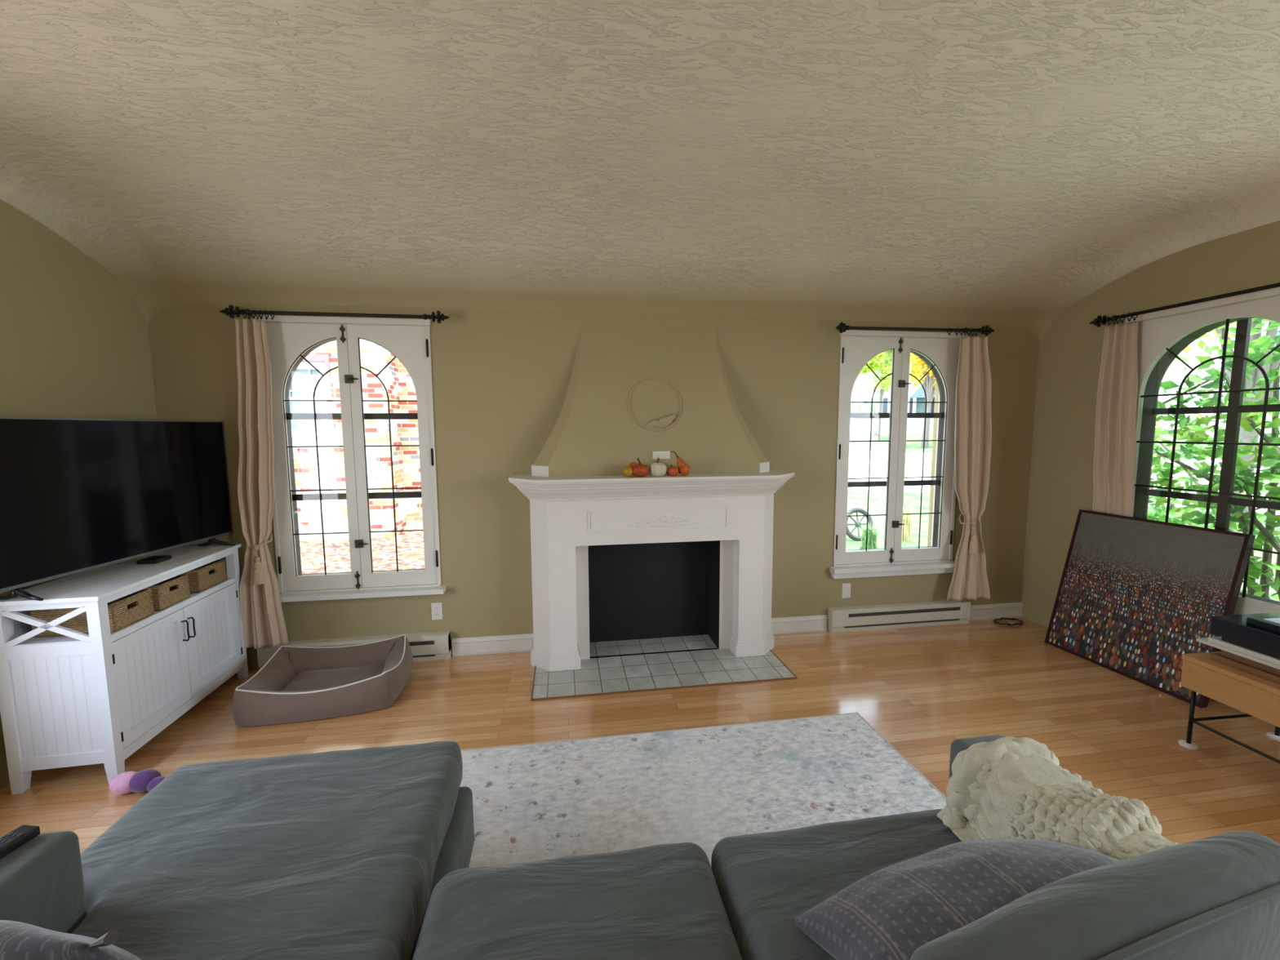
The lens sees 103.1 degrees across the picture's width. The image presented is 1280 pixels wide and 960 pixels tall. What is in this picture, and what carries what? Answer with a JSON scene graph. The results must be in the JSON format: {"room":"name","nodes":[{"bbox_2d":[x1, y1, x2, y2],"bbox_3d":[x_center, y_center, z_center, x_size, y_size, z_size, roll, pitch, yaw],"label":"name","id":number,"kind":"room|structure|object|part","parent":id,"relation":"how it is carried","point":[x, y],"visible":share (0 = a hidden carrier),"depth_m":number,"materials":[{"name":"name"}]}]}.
{"room":"living room","nodes":[
{"label":"living room","id":0,"kind":"room"},
{"bbox_2d":[0,199,156,790],"bbox_3d":[-2.575,0.068,-0.223,0.300,3.000,6.700,-1,6,-9],"label":"wall","id":1,"kind":"structure","parent":0,"point":[74,342],"depth_m":2.50,"materials":[{"name":"paint"}]},
{"bbox_2d":[147,302,1039,668],"bbox_3d":[0.062,-0.333,3.676,6.690,3.000,0.260,-1,6,-9],"label":"wall","id":2,"kind":"structure","parent":0,"point":[500,379],"depth_m":3.46,"materials":[{"name":"paint"}]},
{"bbox_2d":[218,305,449,323],"bbox_3d":[-1.837,-0.985,3.120,1.299,0.124,0.136,-1,6,-9],"label":"curtain rod","id":3,"kind":"object","parent":2,"relation":"attached to","point":[237,312],"visible":0.99,"depth_m":3.07,"materials":[{"name":"metal"}]},
{"bbox_2d":[235,318,288,648],"bbox_3d":[-2.355,0.048,3.110,0.274,2.010,0.088,-1,6,-9],"label":"curtain","id":4,"kind":"object","parent":3,"relation":"hanging from","point":[261,614],"visible":0.99,"depth_m":3.11,"materials":[{"name":"fabric"}]},
{"bbox_2d":[248,533,272,585],"bbox_3d":[-2.347,0.482,3.156,0.140,0.304,0.123,5,8,42],"label":"tieback","id":5,"kind":"object","parent":4,"relation":"attached to","point":[259,578],"visible":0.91,"depth_m":3.10,"materials":[{"name":"beige fabric"}]},
{"bbox_3d":[-2.356,0.399,3.156,0.127,0.140,0.111,2,6,21],"label":"cord","id":6,"kind":"part","parent":5,"relation":"part of","materials":[{"name":"beige fabric"}]},
{"bbox_3d":[-1.833,-1.005,3.088,1.035,0.021,0.020,-1,6,-9],"label":"rod","id":7,"kind":"part","parent":3,"relation":"part of","materials":[{"name":"metal"}]},
{"bbox_2d":[254,315,445,602],"bbox_3d":[-1.848,-0.126,3.337,1.054,1.799,0.275,-1,6,-9],"label":"window","id":8,"kind":"structure","parent":2,"relation":"in","point":[291,339],"depth_m":3.27,"materials":[{"name":"paint"}]},
{"bbox_3d":[-2.077,-0.129,3.255,0.474,1.694,0.034,-1,6,-9],"label":"sash","id":9,"kind":"part","parent":8,"relation":"part of","materials":[{"name":"paint"}]},
{"bbox_3d":[-1.852,-0.149,3.359,0.810,1.542,0.003,-1,6,-9],"label":"glass","id":10,"kind":"part","parent":8,"relation":"part of","materials":[{"name":"clear glass"}]},
{"bbox_3d":[-1.849,-0.139,3.342,0.952,1.699,0.058,-1,6,-9],"label":"frame","id":11,"kind":"part","parent":8,"relation":"part of","materials":[{"name":"wood"}]},
{"bbox_3d":[-1.830,0.753,3.334,1.054,0.050,0.095,-1,6,-9],"label":"sill","id":12,"kind":"part","parent":8,"relation":"part of","materials":[{"name":"white paint"}]},
{"bbox_3d":[-1.606,-0.139,3.326,0.474,1.694,0.034,-1,6,-9],"label":"sash","id":13,"kind":"part","parent":8,"relation":"part of","materials":[{"name":"paint"}]},
{"bbox_2d":[257,631,451,669],"bbox_3d":[-1.863,1.130,3.357,1.162,0.172,0.073,-1,6,-9],"label":"baseboard heater","id":14,"kind":"object","parent":2,"relation":"attached to","point":[434,646],"visible":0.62,"depth_m":3.38,"materials":[{"name":"metal"}]},
{"bbox_2d":[431,602,442,619],"bbox_3d":[-1.374,0.888,3.441,0.070,0.116,0.008,-1,6,-9],"label":"wall outlet","id":15,"kind":"object","parent":2,"relation":"attached to","point":[436,608],"visible":1,"depth_m":3.44,"materials":[{"name":"plastic"}]},
{"bbox_2d":[451,633,533,656],"bbox_3d":[-0.998,1.137,3.516,0.575,0.117,0.022,-1,6,-9],"label":"baseboard","id":16,"kind":"structure","parent":2,"relation":"attached to","point":[514,642],"depth_m":3.51,"materials":[{"name":"paint"}]},
{"bbox_2d":[771,614,827,634],"bbox_3d":[1.159,1.093,3.840,0.540,0.117,0.022,-1,6,-9],"label":"baseboard","id":17,"kind":"structure","parent":2,"relation":"attached to","point":[808,623],"depth_m":3.84,"materials":[{"name":"paint"}]},
{"bbox_2d":[841,582,850,598],"bbox_3d":[1.577,0.846,3.888,0.070,0.116,0.006,-1,6,-9],"label":"wall plate","id":18,"kind":"object","parent":2,"relation":"attached to","point":[846,589],"visible":1,"depth_m":3.88,"materials":[{"name":"plastic"}]},
{"bbox_2d":[829,329,967,578],"bbox_3d":[1.942,-0.188,3.908,1.054,1.832,0.275,-1,6,-9],"label":"window","id":19,"kind":"structure","parent":2,"relation":"in","point":[940,351],"depth_m":3.85,"materials":[{"name":"paint"}]},
{"bbox_3d":[1.713,-0.207,3.825,0.474,1.694,0.034,-1,6,-9],"label":"sash","id":20,"kind":"part","parent":19,"relation":"part of","materials":[{"name":"paint"}]},
{"bbox_3d":[1.960,0.691,3.906,1.054,0.083,0.095,-1,6,-9],"label":"sill","id":21,"kind":"part","parent":19,"relation":"part of","materials":[{"name":"white paint"}]},
{"bbox_3d":[1.941,-0.217,3.912,0.952,1.699,0.058,-1,6,-9],"label":"frame","id":22,"kind":"part","parent":19,"relation":"part of","materials":[{"name":"wood"}]},
{"bbox_3d":[2.184,-0.217,3.896,0.474,1.694,0.034,-1,6,-9],"label":"sash","id":23,"kind":"part","parent":19,"relation":"part of","materials":[{"name":"paint"}]},
{"bbox_2d":[826,599,970,632],"bbox_3d":[2.013,1.051,3.940,1.162,0.172,0.073,-1,6,-9],"label":"baseboard heater","id":24,"kind":"object","parent":2,"relation":"attached to","point":[883,616],"visible":0.95,"depth_m":3.91,"materials":[{"name":"metal"}]},
{"bbox_2d":[835,322,994,336],"bbox_3d":[1.992,-1.066,3.695,1.264,0.130,0.136,-1,6,-9],"label":"curtain rod","id":25,"kind":"object","parent":2,"relation":"attached to","point":[842,327],"visible":1,"depth_m":3.66,"materials":[{"name":"metal"}]},
{"bbox_3d":[1.976,-1.086,3.660,1.040,0.027,0.020,-1,6,-9],"label":"rod","id":26,"kind":"part","parent":25,"relation":"part of","materials":[{"name":"metal"}]},
{"bbox_2d":[946,336,991,600],"bbox_3d":[2.519,-0.066,3.836,0.351,1.980,0.082,0,6,0],"label":"curtain","id":27,"kind":"object","parent":25,"relation":"hanging from","point":[973,415],"visible":0.94,"depth_m":3.82,"materials":[{"name":"fabric"}]},
{"bbox_2d":[959,513,978,553],"bbox_3d":[2.520,0.399,3.889,0.140,0.304,0.123,5,8,42],"label":"tieback","id":28,"kind":"object","parent":27,"relation":"attached to","point":[973,546],"visible":0.86,"depth_m":3.83,"materials":[{"name":"beige fabric"}]},
{"bbox_3d":[2.511,0.316,3.889,0.127,0.140,0.111,2,6,21],"label":"cord","id":29,"kind":"part","parent":28,"relation":"part of","materials":[{"name":"beige fabric"}]},
{"bbox_2d":[968,602,1022,620],"bbox_3d":[2.848,1.058,4.094,0.515,0.117,0.022,-1,6,-9],"label":"baseboard","id":30,"kind":"structure","parent":2,"relation":"attached to","point":[1012,610],"depth_m":4.09,"materials":[{"name":"paint"}]},
{"bbox_2d":[0,0,1279,344],"bbox_3d":[0.554,-0.983,0.319,6.210,0.650,6.490,-1,6,-9],"label":"ceiling","id":31,"kind":"structure","parent":0,"point":[1001,162],"depth_m":2.18,"materials":[{"name":"paint"}]},
{"bbox_2d":[0,617,1279,853],"bbox_3d":[0.593,1.556,0.406,6.690,0.120,6.700,-1,6,-9],"label":"floor","id":32,"kind":"structure","parent":0,"point":[923,689],"depth_m":2.69,"materials":[{"name":"brown wood"}]},
{"bbox_2d":[0,543,248,794],"bbox_3d":[-2.566,0.867,2.647,0.432,0.845,1.022,-1,6,-10],"label":"tv stand","id":33,"kind":"object","parent":32,"relation":"on","point":[76,698],"visible":0.96,"depth_m":2.23,"materials":[{"name":"wood"}]},
{"bbox_3d":[-2.660,0.927,2.151,0.045,0.823,0.045,-1,6,-10],"label":"leg","id":34,"kind":"part","parent":33,"relation":"part of","materials":[{"name":"white wood"}]},
{"bbox_3d":[-2.489,0.965,2.178,0.300,0.440,0.010,-1,6,-10],"label":"panel","id":35,"kind":"part","parent":33,"relation":"part of","materials":[{"name":"white wood"}]},
{"bbox_2d":[29,589,154,637],"bbox_3d":[-2.495,0.605,2.333,0.298,0.126,0.237,-1,6,-10],"label":"wicker basket","id":36,"kind":"object","parent":33,"relation":"on","point":[124,611],"visible":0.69,"depth_m":2.27,"materials":[{"name":"brown wicker"}]},
{"bbox_3d":[-2.321,0.919,2.212,0.045,0.823,0.045,-1,6,-10],"label":"leg","id":37,"kind":"part","parent":33,"relation":"part of","materials":[{"name":"white wood"}]},
{"bbox_2d":[0,417,235,600],"bbox_3d":[-2.560,0.074,2.551,0.207,0.752,1.235,0,6,0],"label":"television","id":38,"kind":"object","parent":33,"relation":"on","point":[77,495],"visible":1,"depth_m":2.42,"materials":[{"name":"black plastic"},{"name":"dark glossy screen"}]},
{"bbox_3d":[-2.366,0.929,2.457,0.008,0.395,0.360,-1,6,-10],"label":"door panel","id":39,"kind":"part","parent":33,"relation":"part of","materials":[{"name":"white wood"}]},
{"bbox_3d":[-2.353,0.936,2.460,0.018,0.490,0.442,-1,6,-10],"label":"door","id":40,"kind":"part","parent":33,"relation":"part of","materials":[{"name":"white wood"}]},
{"bbox_2d":[136,555,171,564],"bbox_3d":[-2.589,0.425,2.712,0.090,0.020,0.110,-1,6,-9],"label":"media box","id":41,"kind":"object","parent":33,"relation":"on","point":[153,559],"visible":1,"depth_m":2.69,"materials":[{"name":"black plastic"}]},
{"bbox_2d":[142,574,190,611],"bbox_3d":[-2.542,0.579,2.592,0.298,0.126,0.218,-1,6,-10],"label":"wicker basket","id":42,"kind":"object","parent":33,"relation":"on","point":[166,593],"visible":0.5,"depth_m":2.60,"materials":[{"name":"beige wicker"}]},
{"bbox_3d":[-2.366,0.784,2.647,0.035,0.114,0.008,-1,6,-10],"label":"door handle","id":43,"kind":"part","parent":33,"relation":"part of","materials":[{"name":"metal"}]},
{"bbox_3d":[-2.374,0.780,2.692,0.035,0.114,0.008,-1,6,-10],"label":"door handle","id":44,"kind":"part","parent":33,"relation":"part of","materials":[{"name":"metal"}]},
{"bbox_2d":[180,559,226,592],"bbox_3d":[-2.597,0.550,2.891,0.298,0.126,0.242,-1,6,-10],"label":"wicker basket","id":45,"kind":"object","parent":33,"relation":"on","point":[206,576],"visible":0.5,"depth_m":2.88,"materials":[{"name":"beige wicker"}]},
{"bbox_3d":[-2.433,0.892,2.901,0.018,0.490,0.452,-1,6,-10],"label":"door","id":46,"kind":"part","parent":33,"relation":"part of","materials":[{"name":"white wood"}]},
{"bbox_3d":[-2.446,0.886,2.898,0.008,0.395,0.370,-1,6,-10],"label":"door panel","id":47,"kind":"part","parent":33,"relation":"part of","materials":[{"name":"white wood"}]},
{"bbox_3d":[-2.489,0.828,3.141,0.045,0.823,0.045,-1,6,-10],"label":"leg","id":48,"kind":"part","parent":33,"relation":"part of","materials":[{"name":"white wood"}]},
{"bbox_2d":[107,768,166,794],"bbox_3d":[-2.135,1.289,2.177,0.253,0.089,0.090,-1,6,-9],"label":"plush toy","id":49,"kind":"object","parent":32,"relation":"on","point":[144,780],"visible":0.88,"depth_m":2.15,"materials":[{"name":"purple fabric"}]},
{"bbox_2d":[231,634,413,726],"bbox_3d":[-1.806,1.145,2.978,0.855,0.217,0.677,-1,6,-9],"label":"dog bed","id":50,"kind":"object","parent":32,"relation":"on","point":[296,683],"visible":1,"depth_m":2.87,"materials":[{"name":"fabric"}]},
{"bbox_2d":[279,664,384,691],"bbox_3d":[-1.806,1.183,2.984,0.589,0.046,0.436,-2,6,-14],"label":"cushion","id":51,"kind":"object","parent":50,"relation":"on","point":[309,677],"depth_m":3.02,"materials":[{"name":"fabric"}]},
{"bbox_2d":[0,734,1279,959],"bbox_3d":[-0.135,0.986,1.078,2.556,0.890,1.591,-1,6,-9],"label":"sectional sofa","id":52,"kind":"object","parent":32,"relation":"on","point":[359,854],"visible":0.92,"depth_m":1.15,"materials":[{"name":"fabric"}]},
{"bbox_2d":[0,825,39,858],"bbox_3d":[-1.347,0.776,1.025,0.044,0.022,0.190,0,6,5],"label":"remote control","id":53,"kind":"object","parent":52,"relation":"on","point":[22,834],"visible":1,"depth_m":1.09,"materials":[{"name":"black plastic"}]},
{"bbox_3d":[-1.281,1.114,0.747,0.180,0.592,0.858,-1,6,-9],"label":"arm","id":54,"kind":"part","parent":52,"relation":"part of","materials":[{"name":"fabric"}]},
{"bbox_2d":[0,920,142,959],"bbox_3d":[-0.934,0.777,0.784,0.550,0.425,0.208,0,6,4],"label":"throw pillow","id":55,"kind":"object","parent":52,"relation":"on","point":[19,940],"visible":1,"depth_m":0.68,"materials":[{"name":"grey fabric"}]},
{"bbox_2d":[71,740,462,959],"bbox_3d":[-0.967,1.054,1.093,0.912,0.178,1.324,-1,6,-9],"label":"cushion","id":56,"kind":"object","parent":52,"relation":"on","point":[337,855],"depth_m":1.29,"materials":[{"name":"fabric"}]},
{"bbox_2d":[412,842,742,959],"bbox_3d":[-0.112,1.064,0.939,0.690,0.216,0.775,-1,6,-9],"label":"seat cushion","id":57,"kind":"object","parent":52,"relation":"on","point":[661,901],"depth_m":1.12,"materials":[{"name":"fabric"}]},
{"bbox_2d":[711,808,961,959],"bbox_3d":[0.595,1.049,1.045,0.725,0.216,0.775,-1,6,-9],"label":"seat cushion","id":58,"kind":"object","parent":52,"relation":"on","point":[764,881],"depth_m":1.24,"materials":[{"name":"fabric"}]},
{"bbox_2d":[794,838,1121,959],"bbox_3d":[0.669,0.854,1.012,0.764,0.287,0.388,-1,6,-9],"label":"throw pillow","id":59,"kind":"object","parent":52,"relation":"on","point":[896,909],"visible":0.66,"depth_m":0.95,"materials":[{"name":"fabric"}]},
{"bbox_3d":[1.061,1.075,1.108,0.187,0.572,0.875,-1,6,-9],"label":"arm","id":60,"kind":"part","parent":52,"relation":"part of","materials":[{"name":"fabric"}]},
{"bbox_2d":[937,736,1177,861],"bbox_3d":[1.029,0.898,1.144,0.387,0.360,0.602,-1,6,-9],"label":"knit blanket","id":61,"kind":"object","parent":52,"relation":"on","point":[1009,787],"visible":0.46,"depth_m":1.24,"materials":[{"name":"beige fabric"}]},
{"bbox_2d":[910,831,1279,959],"bbox_3d":[0.680,0.779,0.765,0.721,0.426,0.178,-2,6,-17],"label":"cushion","id":62,"kind":"object","parent":52,"relation":"on","point":[1215,897],"depth_m":0.70,"materials":[{"name":"fabric"}]},
{"bbox_2d":[508,323,794,671],"bbox_3d":[0.102,0.067,3.388,1.879,2.260,0.537,-1,6,-9],"label":"fireplace","id":63,"kind":"object","parent":32,"relation":"on","point":[615,556],"visible":1,"depth_m":3.37,"materials":[{"name":"paint"}]},
{"bbox_2d":[622,462,637,476],"bbox_3d":[-0.063,-0.066,3.183,0.071,0.091,0.100,4,7,37],"label":"gourd","id":64,"kind":"object","parent":63,"relation":"on","point":[628,470],"visible":0.84,"depth_m":3.15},
{"bbox_2d":[632,457,648,476],"bbox_3d":[0.000,-0.080,3.178,0.107,0.119,0.107,-1,6,-9],"label":"pumpkin","id":65,"kind":"object","parent":63,"relation":"on","point":[639,470],"visible":0.98,"depth_m":3.14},
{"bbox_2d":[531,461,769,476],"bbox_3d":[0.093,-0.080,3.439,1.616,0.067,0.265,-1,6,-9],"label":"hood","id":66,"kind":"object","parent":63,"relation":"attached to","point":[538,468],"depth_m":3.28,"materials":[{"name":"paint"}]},
{"bbox_2d":[533,323,768,466],"bbox_3d":[0.089,-0.556,3.399,1.600,1.022,0.260,-1,6,-9],"label":"hood","id":67,"kind":"object","parent":63,"relation":"attached to","point":[633,392],"depth_m":3.40,"materials":[{"name":"paint"}]},
{"bbox_2d":[508,469,794,501],"bbox_3d":[0.106,0.034,3.350,1.879,0.143,0.467,-1,6,-9],"label":"mantel shelf","id":68,"kind":"object","parent":63,"relation":"attached to","point":[745,484],"depth_m":3.19,"materials":[{"name":"paint"}]},
{"bbox_2d":[649,457,666,476],"bbox_3d":[0.112,-0.080,3.195,0.107,0.116,0.107,-1,6,-9],"label":"pumpkin","id":69,"kind":"object","parent":63,"relation":"on","point":[657,468],"visible":1,"depth_m":3.16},
{"bbox_3d":[0.126,0.253,3.258,0.913,0.139,0.006,-1,6,-9],"label":"frieze panel","id":70,"kind":"part","parent":63,"relation":"part of","materials":[{"name":"paint"}]},
{"bbox_2d":[652,451,670,458],"bbox_3d":[0.139,-0.153,3.326,0.116,0.070,0.008,-1,6,-9],"label":"outlet","id":71,"kind":"object","parent":63,"relation":"attached to","point":[655,455],"visible":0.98,"depth_m":3.32,"materials":[{"name":"plastic"}]},
{"bbox_2d":[666,464,679,475],"bbox_3d":[0.205,-0.061,3.217,0.081,0.072,0.082,-1,6,-9],"label":"pumpkin","id":72,"kind":"object","parent":63,"relation":"on","point":[670,471],"visible":1,"depth_m":3.19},
{"bbox_2d":[670,450,689,475],"bbox_3d":[0.258,-0.106,3.227,0.120,0.159,0.073,1,6,14],"label":"gourd","id":73,"kind":"object","parent":63,"relation":"on","point":[684,468],"visible":1,"depth_m":3.20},
{"bbox_2d":[530,634,797,701],"bbox_3d":[0.119,1.200,3.367,1.604,0.010,0.730,-1,6,-9],"label":"hearth","id":74,"kind":"object","parent":32,"relation":"on","point":[660,664],"visible":0.83,"depth_m":3.23,"materials":[{"name":"tile"}]},
{"bbox_2d":[459,712,946,867],"bbox_3d":[0.240,1.366,1.672,2.157,0.011,1.835,-1,6,-9],"label":"area rug","id":75,"kind":"object","parent":32,"relation":"on","point":[702,787],"visible":0.49,"depth_m":2.18,"materials":[{"name":"white carpet"}]},
{"bbox_2d":[993,617,1022,626],"bbox_3d":[2.900,1.115,4.005,0.220,0.020,0.130,-1,6,-9],"label":"power cord","id":76,"kind":"object","parent":32,"relation":"on","point":[1002,618],"visible":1,"depth_m":4.00,"materials":[{"name":"black plastic"}]},
{"bbox_2d":[1044,509,1255,708],"bbox_3d":[3.101,0.731,3.187,0.254,0.964,0.884,-1,6,-11],"label":"framed painting","id":77,"kind":"object","parent":32,"relation":"on","point":[1135,596],"visible":0.93,"depth_m":3.12},
{"bbox_2d":[1178,651,1279,764],"bbox_3d":[2.965,1.111,1.839,0.628,0.455,1.325,-1,6,-7],"label":"console table","id":78,"kind":"object","parent":32,"relation":"on","point":[1256,696],"visible":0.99,"depth_m":2.27,"materials":[{"name":"brown wood"}]},
{"bbox_3d":[2.647,1.125,2.441,0.016,0.288,0.016,-3,6,-29],"label":"leg","id":79,"kind":"part","parent":78,"relation":"part of","materials":[{"name":"metal"}]},
{"bbox_2d":[1210,649,1279,684],"bbox_3d":[2.901,0.847,1.843,0.378,0.070,1.090,-1,6,-7],"label":"wooden riser","id":80,"kind":"object","parent":78,"relation":"on","point":[1266,672],"visible":0.52,"depth_m":2.24,"materials":[{"name":"brown wood"}]},
{"bbox_2d":[1195,636,1279,669],"bbox_3d":[2.879,0.788,1.906,0.405,0.034,1.032,-1,6,-7],"label":"slab","id":81,"kind":"object","parent":80,"relation":"on","point":[1215,642],"visible":0.56,"depth_m":2.24,"materials":[{"name":"white stone"}]},
{"bbox_2d":[1209,612,1279,658],"bbox_3d":[2.885,0.720,1.907,0.390,0.100,0.945,-1,6,-7],"label":"box","id":82,"kind":"object","parent":81,"relation":"on","point":[1233,628],"visible":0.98,"depth_m":2.24,"materials":[{"name":"paint"}]},
{"bbox_3d":[2.886,0.760,1.918,0.368,0.018,0.858,-1,6,-7],"label":"foot plate","id":83,"kind":"part","parent":82,"relation":"part of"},
{"bbox_2d":[1246,615,1279,633],"bbox_3d":[2.902,0.656,1.862,0.345,0.034,0.825,-1,6,-7],"label":"tray","id":84,"kind":"object","parent":82,"relation":"on","point":[1272,623],"visible":1,"depth_m":2.20,"materials":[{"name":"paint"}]},
{"bbox_3d":[3.146,1.117,2.498,0.016,0.288,0.016,-3,6,-29],"label":"leg","id":85,"kind":"part","parent":78,"relation":"part of","materials":[{"name":"metal"}]},
{"bbox_2d":[1021,220,1279,627],"bbox_3d":[3.723,-0.061,0.724,0.260,3.000,6.700,-1,6,-9],"label":"wall","id":86,"kind":"structure","parent":0,"point":[1070,351],"depth_m":3.64,"materials":[{"name":"paint"}]},
{"bbox_2d":[1088,282,1279,327],"bbox_3d":[3.193,-0.982,2.812,0.136,0.124,1.347,-1,6,-9],"label":"curtain rod","id":87,"kind":"object","parent":86,"relation":"attached to","point":[1096,322],"visible":1,"depth_m":2.99,"materials":[{"name":"metal"}]},
{"bbox_2d":[1092,320,1138,517],"bbox_3d":[3.138,-0.018,3.393,0.087,1.995,0.277,-1,6,-9],"label":"curtain","id":88,"kind":"object","parent":87,"relation":"hanging from","point":[1114,449],"visible":0.59,"depth_m":3.35,"materials":[{"name":"fabric"}]},
{"bbox_2d":[1124,287,1279,614],"bbox_3d":[3.325,-0.097,2.916,0.275,1.832,1.054,-1,6,-9],"label":"window","id":89,"kind":"structure","parent":86,"relation":"in","point":[1163,335],"depth_m":2.94,"materials":[{"name":"paint"}]},
{"bbox_3d":[3.404,-0.136,2.924,0.003,1.542,0.810,-1,6,-9],"label":"glass","id":90,"kind":"part","parent":89,"relation":"part of","materials":[{"name":"clear glass"}]},
{"label":"outside","id":91,"kind":"structure","parent":0,"visible":0},
{"bbox_2d":[848,430,1279,456],"bbox_3d":[30.187,-1.800,26.312,59.853,1.180,129.344,-5,7,-41],"label":"lawn","id":92,"kind":"structure","parent":91,"point":[853,446],"depth_m":26.05,"materials":[{"name":"green plant"}]},
{"bbox_2d":[850,402,875,434],"bbox_3d":[15.018,-4.172,34.679,2.019,2.287,2.102,-3,6,-27],"label":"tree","id":93,"kind":"object","parent":92,"relation":"on","point":[857,407],"visible":0.63,"depth_m":34.31,"materials":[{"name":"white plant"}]},
{"bbox_2d":[849,351,890,433],"bbox_3d":[17.755,-7.909,42.133,6.000,8.000,5.100,2,6,23],"label":"house","id":94,"kind":"structure","parent":92,"relation":"on","point":[864,393],"depth_m":39.84,"materials":[{"name":"white"}]},
{"bbox_2d":[883,398,888,413],"bbox_3d":[18.972,-5.580,39.344,0.300,1.500,0.080,2,6,23],"label":"shutter","id":95,"kind":"object","parent":94,"relation":"hanging from","point":[885,404],"depth_m":39.30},
{"bbox_2d":[853,349,913,440],"bbox_3d":[13.132,-5.495,27.803,3.675,6.856,3.658,-1,6,-9],"label":"tree","id":96,"kind":"object","parent":92,"relation":"on","point":[882,369],"visible":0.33,"depth_m":27.21,"materials":[{"name":"green plant"}]},
{"bbox_2d":[906,363,934,433],"bbox_3d":[22.660,-7.479,37.508,5.600,8.000,7.000,3,7,31],"label":"house","id":97,"kind":"structure","parent":92,"relation":"on","point":[914,425],"depth_m":37.40,"materials":[{"name":"white"}]},
{"bbox_2d":[909,398,912,413],"bbox_3d":[20.123,-5.418,37.648,0.300,1.500,0.080,3,7,31],"label":"shutter","id":98,"kind":"object","parent":97,"relation":"hanging from","point":[910,400],"depth_m":37.64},
{"bbox_3d":[19.354,-4.540,35.928,0.200,2.500,0.200,3,7,31],"label":"porch post","id":99,"kind":"part","parent":97,"relation":"part of","materials":[{"name":"white"}]},
{"bbox_2d":[930,398,934,413],"bbox_3d":[21.326,-5.354,36.934,0.300,1.500,0.080,3,7,31],"label":"shutter","id":100,"kind":"object","parent":97,"relation":"hanging from","point":[932,405],"depth_m":36.93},
{"bbox_2d":[908,353,935,448],"bbox_3d":[13.764,-4.698,24.090,2.206,6.559,2.012,-1,6,-9],"label":"tree","id":101,"kind":"object","parent":92,"relation":"on","point":[929,384],"visible":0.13,"depth_m":24.11,"materials":[{"name":"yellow plant"}]},
{"bbox_2d":[1208,319,1279,432],"bbox_3d":[38.981,-6.656,26.239,7.000,8.400,12.400,-4,7,-34],"label":"house","id":102,"kind":"structure","parent":92,"relation":"on","point":[1268,416],"depth_m":29.85,"materials":[{"name":"white"}]},
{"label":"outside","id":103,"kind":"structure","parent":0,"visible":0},
{"bbox_2d":[845,488,1279,601],"bbox_3d":[8.159,1.433,5.181,17.384,0.197,27.527,-1,6,-9],"label":"lawn","id":104,"kind":"structure","parent":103,"point":[855,498],"depth_m":11.77,"materials":[{"name":"green plant"}]},
{"bbox_2d":[846,507,873,541],"bbox_3d":[4.070,0.826,9.502,0.610,0.608,0.208,-1,6,-9],"label":"ornament","id":105,"kind":"object","parent":104,"relation":"on","point":[853,510],"visible":0.65,"depth_m":9.48,"materials":[{"name":"metal"}]},
{"bbox_2d":[852,520,884,549],"bbox_3d":[3.723,0.935,8.246,0.627,0.635,0.601,-1,6,-9],"label":"ornamental grass","id":106,"kind":"object","parent":104,"relation":"on","point":[872,539],"depth_m":8.19,"materials":[{"name":"green plant"}]},
{"bbox_2d":[901,499,918,542],"bbox_3d":[4.902,0.733,9.496,0.715,0.777,0.761,4,7,35],"label":"ornamental grass","id":107,"kind":"object","parent":104,"relation":"on","point":[905,528],"depth_m":9.39,"materials":[{"name":"yellow plant"}]},
{"bbox_2d":[1146,317,1279,600],"bbox_3d":[5.181,0.039,3.604,3.320,3.370,6.344,-1,6,-6],"label":"foliage","id":108,"kind":"object","parent":104,"relation":"on","point":[1250,421],"visible":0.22,"depth_m":3.38,"materials":[{"name":"green plant"}]},
{"bbox_2d":[1201,319,1279,533],"bbox_3d":[12.027,-2.989,9.738,4.106,8.275,4.422,-5,7,-40],"label":"tree","id":109,"kind":"object","parent":104,"relation":"on","point":[1246,437],"visible":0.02,"depth_m":9.79,"materials":[{"name":"green plant"}]},
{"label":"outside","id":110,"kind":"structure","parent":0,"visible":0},
{"bbox_2d":[299,528,425,573],"bbox_3d":[-4.802,1.271,5.877,10.200,0.558,5.200,-1,6,-9],"label":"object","id":111,"kind":"object","parent":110,"point":[410,544],"visible":0.07,"depth_m":6.76,"materials":[{"name":"plant"}]},
{"bbox_2d":[288,338,422,540],"bbox_3d":[-5.440,-1.771,7.351,9.500,6.800,0.980,-1,6,-9],"label":"brick house","id":112,"kind":"structure","parent":111,"relation":"on","point":[399,385],"depth_m":7.28,"materials":[{"name":"white"}]},
{"bbox_3d":[-4.787,-1.137,7.200,0.600,0.880,0.015,-1,6,-9],"label":"pane","id":113,"kind":"part","parent":112,"relation":"part of","materials":[{"name":"glass"}]},
{"bbox_3d":[-4.773,-1.162,7.101,0.880,1.170,0.050,-1,6,-9],"label":"trim","id":114,"kind":"part","parent":112,"relation":"part of","materials":[{"name":"white"}]},
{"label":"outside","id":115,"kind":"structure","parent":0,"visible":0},
{"bbox_2d":[848,450,1279,515],"bbox_3d":[14.258,0.429,10.126,18.148,0.850,46.577,-4,7,-35],"label":"street","id":116,"kind":"structure","parent":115,"point":[859,461],"depth_m":18.69,"materials":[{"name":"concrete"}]}
]}

